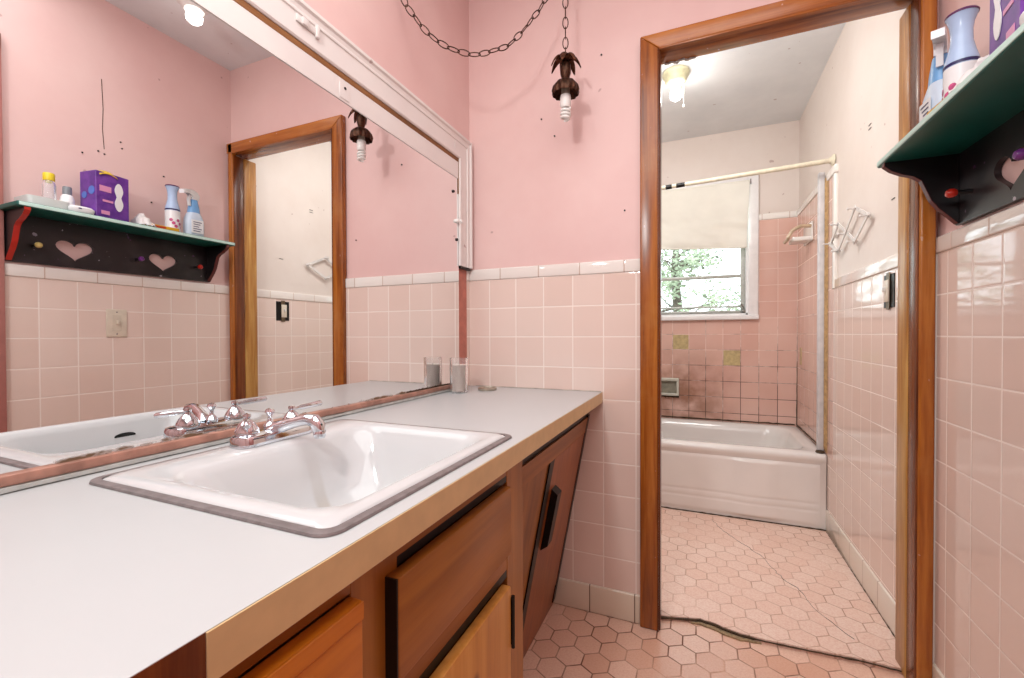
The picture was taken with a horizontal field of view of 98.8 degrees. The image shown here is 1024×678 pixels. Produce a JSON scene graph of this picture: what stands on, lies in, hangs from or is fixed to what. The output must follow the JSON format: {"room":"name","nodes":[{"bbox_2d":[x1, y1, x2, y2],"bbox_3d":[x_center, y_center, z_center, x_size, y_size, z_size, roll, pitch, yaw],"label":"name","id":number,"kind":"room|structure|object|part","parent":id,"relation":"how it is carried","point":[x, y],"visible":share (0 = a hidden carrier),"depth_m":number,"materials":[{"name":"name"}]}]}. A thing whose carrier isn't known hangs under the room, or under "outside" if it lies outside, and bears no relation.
{"room":"bathroom","nodes":[
{"label":"bathroom","id":0,"kind":"room"},
{"bbox_2d":[237,0,469,677],"bbox_3d":[-0.751,-0.197,0.497,0.126,2.347,2.734,0,1,23],"label":"wall","id":1,"kind":"structure","parent":0,"point":[384,30],"depth_m":1.44,"materials":[{"name":"pink paint"}]},
{"bbox_2d":[0,0,462,494],"bbox_3d":[-0.539,-0.217,0.816,0.025,0.821,1.787,0,1,23],"label":"wall mirror","id":2,"kind":"object","parent":1,"relation":"attached to","point":[198,235],"visible":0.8,"depth_m":0.75,"materials":[{"name":"silver mirror"}]},
{"bbox_2d":[192,0,472,270],"bbox_3d":[-0.574,-0.502,0.732,0.028,0.496,2.113,0,1,23],"label":"surround","id":3,"kind":"object","parent":1,"relation":"attached to","point":[292,31],"visible":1,"depth_m":1.12,"materials":[{"name":"white paint"}]},
{"bbox_3d":[-0.457,-0.706,0.984,0.009,0.027,0.062,0,1,23],"label":"latch plate","id":4,"kind":"part","parent":3,"relation":"part of","materials":[{"name":"white metal"}]},
{"bbox_3d":[-0.418,-0.618,1.094,0.002,0.038,0.033,0,1,23],"label":"plate","id":5,"kind":"part","parent":3,"relation":"part of","materials":[{"name":"white paint"}]},
{"bbox_3d":[-0.575,-0.704,0.730,0.026,0.092,2.113,0,1,23],"label":"moulding","id":6,"kind":"part","parent":3,"relation":"part of","materials":[{"name":"white paint"}]},
{"bbox_3d":[-0.181,-0.518,1.663,0.026,0.486,0.092,0,1,23],"label":"moulding","id":7,"kind":"part","parent":3,"relation":"part of","materials":[{"name":"white paint"}]},
{"bbox_2d":[469,0,938,594],"bbox_3d":[0.446,-0.212,1.508,1.542,2.347,0.089,0,1,23],"label":"wall","id":8,"kind":"structure","parent":0,"point":[554,280],"depth_m":1.56,"materials":[{"name":"pink paint"}]},
{"bbox_2d":[554,577,639,623],"bbox_3d":[0.294,0.913,1.545,0.308,0.097,0.014,0,1,23],"label":"baseboard","id":9,"kind":"structure","parent":8,"relation":"attached to","point":[609,602],"depth_m":1.53,"materials":[{"name":"pink tile"}]},
{"bbox_2d":[640,0,937,677],"bbox_3d":[0.802,-0.018,1.364,0.766,1.960,0.132,0,1,23],"label":"door frame","id":10,"kind":"structure","parent":8,"relation":"in","point":[916,216],"depth_m":1.27,"materials":[{"name":"brown wood"}]},
{"bbox_3d":[0.457,-0.018,1.456,0.059,1.958,0.026,0,1,23],"label":"casing","id":11,"kind":"part","parent":10,"relation":"part of","materials":[{"name":"brown wood"}]},
{"bbox_3d":[0.780,-0.972,1.307,0.764,0.051,0.026,0,1,23],"label":"head casing","id":12,"kind":"part","parent":10,"relation":"part of","materials":[{"name":"brown wood"}]},
{"bbox_3d":[1.111,-0.016,1.178,0.034,1.958,0.024,0,1,23],"label":"casing","id":13,"kind":"part","parent":10,"relation":"part of","materials":[{"name":"brown wood"}]},
{"bbox_2d":[523,506,903,677],"bbox_3d":[0.303,0.996,1.024,1.660,0.103,4.700,0,1,23],"label":"floor","id":14,"kind":"structure","parent":0,"point":[753,581],"depth_m":1.48,"materials":[{"name":"pink tile"}]},
{"bbox_2d":[220,413,589,677],"bbox_3d":[-0.396,0.607,0.483,0.494,0.735,2.468,0,1,23],"label":"vanity cabinet","id":15,"kind":"object","parent":14,"relation":"on","point":[468,596],"visible":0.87,"depth_m":0.64,"materials":[{"name":"brown wood"}]},
{"bbox_2d":[0,385,601,677],"bbox_3d":[-0.409,0.213,0.488,0.524,0.042,2.475,0,1,23],"label":"countertop","id":16,"kind":"structure","parent":15,"relation":"on","point":[96,582],"depth_m":0.39,"materials":[{"name":"white laminate"}]},
{"bbox_2d":[89,419,511,537],"bbox_3d":[-0.289,0.261,0.731,0.443,0.153,0.477,0,1,23],"label":"sink","id":17,"kind":"object","parent":16,"relation":"in","point":[305,485],"visible":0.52,"depth_m":0.73,"materials":[{"name":"white ceramic"}]},
{"bbox_2d":[230,400,325,448],"bbox_3d":[-0.399,0.155,0.816,0.134,0.057,0.201,0,1,23],"label":"faucet","id":18,"kind":"object","parent":17,"relation":"on","point":[247,434],"visible":1,"depth_m":0.79,"materials":[{"name":"silver metal"}]},
{"bbox_3d":[-0.468,0.148,0.774,0.040,0.037,0.040,0,1,23],"label":"handle","id":19,"kind":"part","parent":18,"relation":"part of","materials":[{"name":"silver metal"}]},
{"bbox_3d":[-0.454,0.142,0.750,0.012,0.015,0.055,-1,1,-33],"label":"lever","id":20,"kind":"part","parent":18,"relation":"part of","materials":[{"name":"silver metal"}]},
{"bbox_3d":[-0.451,0.146,0.816,0.022,0.039,0.021,0,1,23],"label":"drain knob","id":21,"kind":"part","parent":18,"relation":"part of","materials":[{"name":"silver metal"}]},
{"bbox_3d":[-0.441,0.174,0.814,0.052,0.020,0.157,0,1,23],"label":"plate","id":22,"kind":"part","parent":18,"relation":"part of","materials":[{"name":"silver metal"}]},
{"bbox_3d":[-0.432,0.147,0.860,0.040,0.037,0.040,0,1,23],"label":"handle","id":23,"kind":"part","parent":18,"relation":"part of","materials":[{"name":"silver metal"}]},
{"bbox_3d":[-0.394,0.157,0.799,0.113,0.046,0.027,0,1,8],"label":"spout","id":24,"kind":"part","parent":18,"relation":"part of","materials":[{"name":"silver metal"}]},
{"bbox_3d":[-0.418,0.134,0.893,0.012,0.012,0.073,0,1,23],"label":"lever","id":25,"kind":"part","parent":18,"relation":"part of","materials":[{"name":"silver metal"}]},
{"bbox_2d":[449,357,467,392],"bbox_3d":[-0.184,0.123,1.522,0.066,0.120,0.066,0,1,23],"label":"candle jar","id":26,"kind":"object","parent":16,"relation":"on","point":[458,366],"visible":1,"depth_m":1.49,"materials":[{"name":"clear glass"}]},
{"bbox_2d":[478,386,496,390],"bbox_3d":[-0.089,0.177,1.587,0.068,0.010,0.068,0,1,23],"label":"lid","id":27,"kind":"object","parent":16,"relation":"on","point":[482,388],"visible":1,"depth_m":1.57,"materials":[{"name":"beige plastic"}]},
{"bbox_3d":[-0.249,0.329,0.233,0.018,0.128,0.466,0,1,23],"label":"drawer","id":28,"kind":"part","parent":15,"relation":"part of","materials":[{"name":"orange wood"}]},
{"bbox_3d":[-0.337,0.257,0.075,0.020,0.020,1.630,0,1,23],"label":"rail","id":29,"kind":"part","parent":15,"relation":"part of","materials":[{"name":"brown wood"}]},
{"bbox_3d":[-0.072,0.329,0.651,0.018,0.120,0.328,0,1,23],"label":"drawer","id":30,"kind":"part","parent":15,"relation":"part of","materials":[{"name":"brown wood"}]},
{"bbox_3d":[-0.082,0.412,0.677,0.020,0.052,0.326,0,1,23],"label":"rail","id":31,"kind":"part","parent":15,"relation":"part of","materials":[{"name":"brown wood"}]},
{"bbox_3d":[-0.072,0.673,0.653,0.018,0.450,0.324,0,1,23],"label":"door","id":32,"kind":"part","parent":15,"relation":"part of","materials":[{"name":"brown wood"}]},
{"bbox_3d":[0.015,0.922,1.279,0.032,0.083,0.685,0,1,23],"label":"slanted rail","id":33,"kind":"part","parent":15,"relation":"part of","materials":[{"name":"brown wood"}]},
{"bbox_3d":[0.112,0.511,1.257,0.052,0.180,0.040,0,1,23],"label":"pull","id":34,"kind":"part","parent":15,"relation":"part of","materials":[{"name":"black metal"}]},
{"bbox_3d":[0.130,0.601,1.387,0.118,0.550,0.350,0,1,23],"label":"hamper door","id":35,"kind":"part","parent":15,"relation":"part of","materials":[{"name":"brown wood"}]},
{"bbox_3d":[0.125,0.299,1.226,0.026,0.053,0.687,0,1,23],"label":"slanted rail","id":36,"kind":"part","parent":15,"relation":"part of","materials":[{"name":"brown wood"}]},
{"bbox_2d":[661,418,826,529],"bbox_3d":[0.975,0.743,2.762,1.523,0.375,0.722,0,1,23],"label":"bathtub","id":37,"kind":"object","parent":14,"relation":"on","point":[763,472],"visible":0.52,"depth_m":2.32,"materials":[{"name":"ceramic"}]},
{"bbox_3d":[0.852,0.768,2.430,1.435,0.305,0.016,0,1,23],"label":"apron panel","id":38,"kind":"part","parent":37,"relation":"part of","materials":[{"name":"ceramic"}]},
{"bbox_2d":[815,172,828,453],"bbox_3d":[1.526,-0.131,2.164,0.044,1.386,0.058,0,1,23],"label":"channel","id":39,"kind":"object","parent":37,"relation":"on","point":[823,184],"visible":0.98,"depth_m":2.16,"materials":[{"name":"metal"}]},
{"bbox_2d":[661,120,815,442],"bbox_3d":[1.009,-0.228,2.839,1.542,2.347,0.780,0,1,23],"label":"wall","id":40,"kind":"structure","parent":0,"point":[738,371],"depth_m":2.89,"materials":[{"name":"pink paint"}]},
{"bbox_2d":[661,377,678,397],"bbox_3d":[1.101,0.340,3.080,0.135,0.144,0.030,0,1,23],"label":"soap holder","id":41,"kind":"object","parent":40,"relation":"attached to","point":[669,386],"visible":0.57,"depth_m":3.08,"materials":[{"name":"grey ceramic"}]},
{"bbox_3d":[1.111,0.403,3.091,0.125,0.018,0.001,0,1,23],"label":"mould","id":42,"kind":"part","parent":41,"relation":"part of","materials":[{"name":"ceramic"}]},
{"bbox_2d":[661,175,758,320],"bbox_3d":[1.201,-0.606,3.081,0.926,0.944,0.130,0,1,23],"label":"window","id":43,"kind":"structure","parent":40,"relation":"in","point":[749,256],"depth_m":2.90,"materials":[{"name":"white wood"}]},
{"bbox_3d":[1.216,-0.599,3.096,0.762,0.845,0.030,0,1,23],"label":"sash","id":44,"kind":"part","parent":43,"relation":"part of","materials":[{"name":"white wood"}]},
{"bbox_2d":[662,179,750,249],"bbox_3d":[1.164,-0.824,3.028,0.860,0.450,0.036,0,1,23],"label":"roller shade","id":45,"kind":"object","parent":43,"relation":"attached to","point":[713,216],"visible":0.67,"depth_m":2.96,"materials":[{"name":"beige fabric"}]},
{"bbox_3d":[1.194,-0.149,3.067,0.926,0.030,0.090,0,1,23],"label":"sill","id":46,"kind":"part","parent":43,"relation":"part of","materials":[{"name":"white ceramic"}]},
{"bbox_2d":[662,154,835,189],"bbox_3d":[0.825,-0.832,2.395,1.533,0.085,0.060,0,1,26],"label":"shower rod","id":47,"kind":"object","parent":40,"relation":"attached to","point":[831,160],"visible":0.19,"depth_m":2.19,"materials":[{"name":"beige metal"}]},
{"bbox_2d":[662,23,845,142],"bbox_3d":[0.861,-1.434,2.333,1.660,0.100,1.800,0,1,23],"label":"ceiling","id":48,"kind":"structure","parent":0,"point":[773,81],"depth_m":2.39,"materials":[{"name":"paint"}]},
{"bbox_2d":[662,65,689,107],"bbox_3d":[0.850,-1.286,2.274,0.136,0.194,0.136,0,1,23],"label":"ceiling lamp","id":49,"kind":"object","parent":48,"relation":"attached to","point":[674,77],"visible":1,"depth_m":2.25,"materials":[{"name":"white glass"}]},
{"bbox_3d":[0.850,-1.282,2.274,0.058,0.085,0.058,0,1,23],"label":"bulb","id":50,"kind":"part","parent":49,"relation":"part of","materials":[{"name":"white glass"}]},
{"bbox_2d":[797,0,1023,677],"bbox_3d":[1.022,-0.205,0.759,0.133,2.347,4.600,0,1,23],"label":"wall","id":51,"kind":"structure","parent":0,"point":[978,551],"depth_m":1.18,"materials":[{"name":"pink paint"}]},
{"bbox_2d":[783,221,813,245],"bbox_3d":[1.631,-0.601,2.515,0.126,0.105,0.202,0,1,23],"label":"dish","id":52,"kind":"object","parent":51,"relation":"attached to","point":[807,237],"visible":1,"depth_m":2.44,"materials":[{"name":"white ceramic"}]},
{"bbox_3d":[1.630,-0.563,2.485,0.088,0.024,0.124,0,1,23],"label":"dish","id":53,"kind":"part","parent":52,"relation":"part of","materials":[{"name":"white ceramic"}]},
{"bbox_3d":[1.685,-0.600,2.494,0.011,0.105,0.200,0,1,23],"label":"plate","id":54,"kind":"part","parent":52,"relation":"part of","materials":[{"name":"white ceramic"}]},
{"bbox_2d":[823,205,870,253],"bbox_3d":[1.395,-0.457,1.845,0.036,0.153,0.529,0,1,23],"label":"peg rack","id":55,"kind":"object","parent":51,"relation":"attached to","point":[866,214],"visible":1,"depth_m":1.79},
{"bbox_2d":[826,510,895,634],"bbox_3d":[1.358,0.890,1.707,0.014,0.103,0.962,0,1,23],"label":"baseboard","id":56,"kind":"structure","parent":51,"relation":"attached to","point":[885,604],"depth_m":1.65,"materials":[{"name":"pink tile"}]},
{"bbox_2d":[881,272,894,309],"bbox_3d":[1.242,-0.161,1.454,0.022,0.122,0.086,0,1,23],"label":"switch","id":57,"kind":"object","parent":51,"relation":"attached to","point":[888,289],"visible":1,"depth_m":1.44,"materials":[{"name":"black metal"}]},
{"bbox_2d":[932,663,944,677],"bbox_3d":[0.978,0.919,0.809,0.014,0.098,0.801,0,1,23],"label":"baseboard","id":58,"kind":"structure","parent":51,"relation":"attached to","point":[936,673],"depth_m":1.16,"materials":[{"name":"pink tile"}]},
{"bbox_2d":[877,23,1023,225],"bbox_3d":[0.888,-0.368,0.782,0.161,0.187,0.741,0,1,23],"label":"shelf","id":59,"kind":"object","parent":51,"relation":"attached to","point":[957,154],"visible":1,"depth_m":0.93,"materials":[{"name":"teal paint"}]},
{"bbox_2d":[919,27,948,121],"bbox_3d":[0.955,-0.571,0.973,0.060,0.213,0.117,0,1,32],"label":"spray bottle","id":60,"kind":"object","parent":59,"relation":"on","point":[939,37],"visible":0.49,"depth_m":0.97,"materials":[{"name":"white plastic"}]},
{"bbox_2d":[920,102,927,116],"bbox_3d":[0.940,-0.511,0.999,0.001,0.043,0.036,0,1,23],"label":"print","id":61,"kind":"object","parent":60,"relation":"attached to","point":[924,107],"depth_m":1.00},
{"bbox_3d":[0.888,-0.453,0.781,0.159,0.017,0.741,0,1,23],"label":"shelf","id":62,"kind":"part","parent":59,"relation":"part of","materials":[{"name":"teal paint"}]},
{"bbox_3d":[1.024,-0.342,1.023,0.021,0.021,0.020,0,1,23],"label":"knob","id":63,"kind":"part","parent":59,"relation":"part of","materials":[{"name":"red paint"}]},
{"bbox_2d":[942,5,979,99],"bbox_3d":[0.928,-0.568,0.906,0.057,0.209,0.056,0,1,23],"label":"bottle","id":64,"kind":"object","parent":59,"relation":"on","point":[963,53],"visible":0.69,"depth_m":0.89,"materials":[{"name":"blue plastic"}]},
{"bbox_2d":[942,83,955,99],"bbox_3d":[0.910,-0.506,0.917,0.014,0.040,0.049,0,1,29],"label":"print","id":65,"kind":"object","parent":64,"relation":"attached to","point":[947,87],"depth_m":0.91},
{"bbox_2d":[948,54,988,94],"bbox_3d":[0.869,-0.490,0.799,0.105,0.063,0.060,0,1,23],"label":"crumpled tissue","id":66,"kind":"object","parent":59,"relation":"on","point":[980,60],"visible":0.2,"depth_m":0.81,"materials":[{"name":"white paper"}]},
{"bbox_2d":[989,0,1023,54],"bbox_3d":[0.828,-0.553,0.687,0.088,0.185,0.114,0,1,31],"label":"box","id":67,"kind":"object","parent":59,"relation":"on","point":[1004,14],"visible":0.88,"depth_m":0.71,"materials":[{"name":"purple cardboard"}]},
{"bbox_2d":[993,0,1001,39],"bbox_3d":[0.804,-0.551,0.726,0.001,0.108,0.029,0,1,31],"label":"print","id":68,"kind":"object","parent":67,"relation":"attached to","point":[997,4],"depth_m":0.72},
{"bbox_2d":[1003,0,1013,15],"bbox_3d":[0.785,-0.526,0.694,0.001,0.008,0.035,0,1,31],"label":"print","id":69,"kind":"object","parent":67,"relation":"attached to","point":[1008,6],"depth_m":0.69},
{"bbox_2d":[1006,23,1014,38],"bbox_3d":[0.781,-0.481,0.687,0.001,0.014,0.028,0,1,31],"label":"print","id":70,"kind":"object","parent":67,"relation":"attached to","point":[1010,28],"depth_m":0.69},
{"bbox_3d":[0.931,-0.339,0.802,0.021,0.021,0.020,0,1,23],"label":"knob","id":71,"kind":"part","parent":59,"relation":"part of","materials":[{"name":"purple paint"}]},
{"bbox_2d":[1019,11,1023,25],"bbox_3d":[0.759,-0.472,0.620,0.045,0.023,0.076,0,1,23],"label":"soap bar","id":72,"kind":"object","parent":59,"relation":"on","point":[1021,18],"visible":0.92,"depth_m":0.64,"materials":[{"name":"white"}]},
{"bbox_2d":[923,79,942,108],"bbox_3d":[0.966,-0.521,0.988,0.054,0.113,0.082,0,1,23],"label":"label","id":73,"kind":"object","parent":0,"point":[933,95],"depth_m":0.97,"materials":[{"name":"white paper"}]},
{"bbox_3d":[-0.055,-1.409,0.169,1.660,0.080,2.900,0,1,23],"label":"ceiling","id":74,"kind":"structure","parent":0,"visible":0},
{"bbox_2d":[401,0,580,121],"bbox_3d":[-0.068,-1.044,1.376,0.585,0.676,0.097,0,1,-10],"label":"pendant lamp","id":75,"kind":"object","parent":74,"relation":"hanging from","point":[566,89],"visible":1,"depth_m":1.40,"materials":[{"name":"brown metal"}]},
{"bbox_3d":[-0.088,-1.124,1.353,0.538,0.513,0.022,0,1,-14],"label":"swag chain","id":76,"kind":"part","parent":75,"relation":"part of","materials":[{"name":"brown metal"}]},
{"bbox_3d":[0.174,-0.731,1.421,0.035,0.046,0.035,0,1,23],"label":"spiral bulb","id":77,"kind":"part","parent":75,"relation":"part of","materials":[{"name":"white glass"}]},
{"bbox_2d":[561,87,569,93],"bbox_3d":[0.173,-0.808,1.421,0.027,0.035,0.027,0,1,23],"label":"socket","id":78,"kind":"object","parent":75,"relation":"attached to","point":[563,90],"depth_m":1.41,"materials":[{"name":"plastic"}]},
{"bbox_3d":[0.172,-1.138,1.417,0.015,0.464,0.015,-1,1,-40],"label":"chain","id":79,"kind":"part","parent":75,"relation":"part of","materials":[{"name":"brown metal"}]},
{"bbox_3d":[0.174,-0.770,1.421,0.035,0.041,0.035,0,1,23],"label":"bulb","id":80,"kind":"part","parent":75,"relation":"part of","materials":[{"name":"white glass"}]},
{"label":"outside","id":81,"kind":"structure","parent":0,"visible":0},
{"bbox_3d":[7.736,1.179,20.414,60.000,0.100,36.400,0,1,23],"label":"ground","id":82,"kind":"structure","parent":81,"visible":0},
{"bbox_2d":[661,249,739,311],"bbox_3d":[2.004,-0.520,5.979,2.896,3.664,1.872,0,1,37],"label":"tree","id":83,"kind":"object","parent":82,"relation":"on","point":[677,267],"visible":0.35,"depth_m":5.43,"materials":[{"name":"green plant"}]},
{"bbox_2d":[661,251,739,311],"bbox_3d":[1.402,-0.482,4.780,2.892,3.619,1.777,0,1,23],"label":"tree","id":84,"kind":"object","parent":82,"relation":"on","point":[666,252],"visible":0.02,"depth_m":4.27,"materials":[{"name":"green plant"}]}
]}

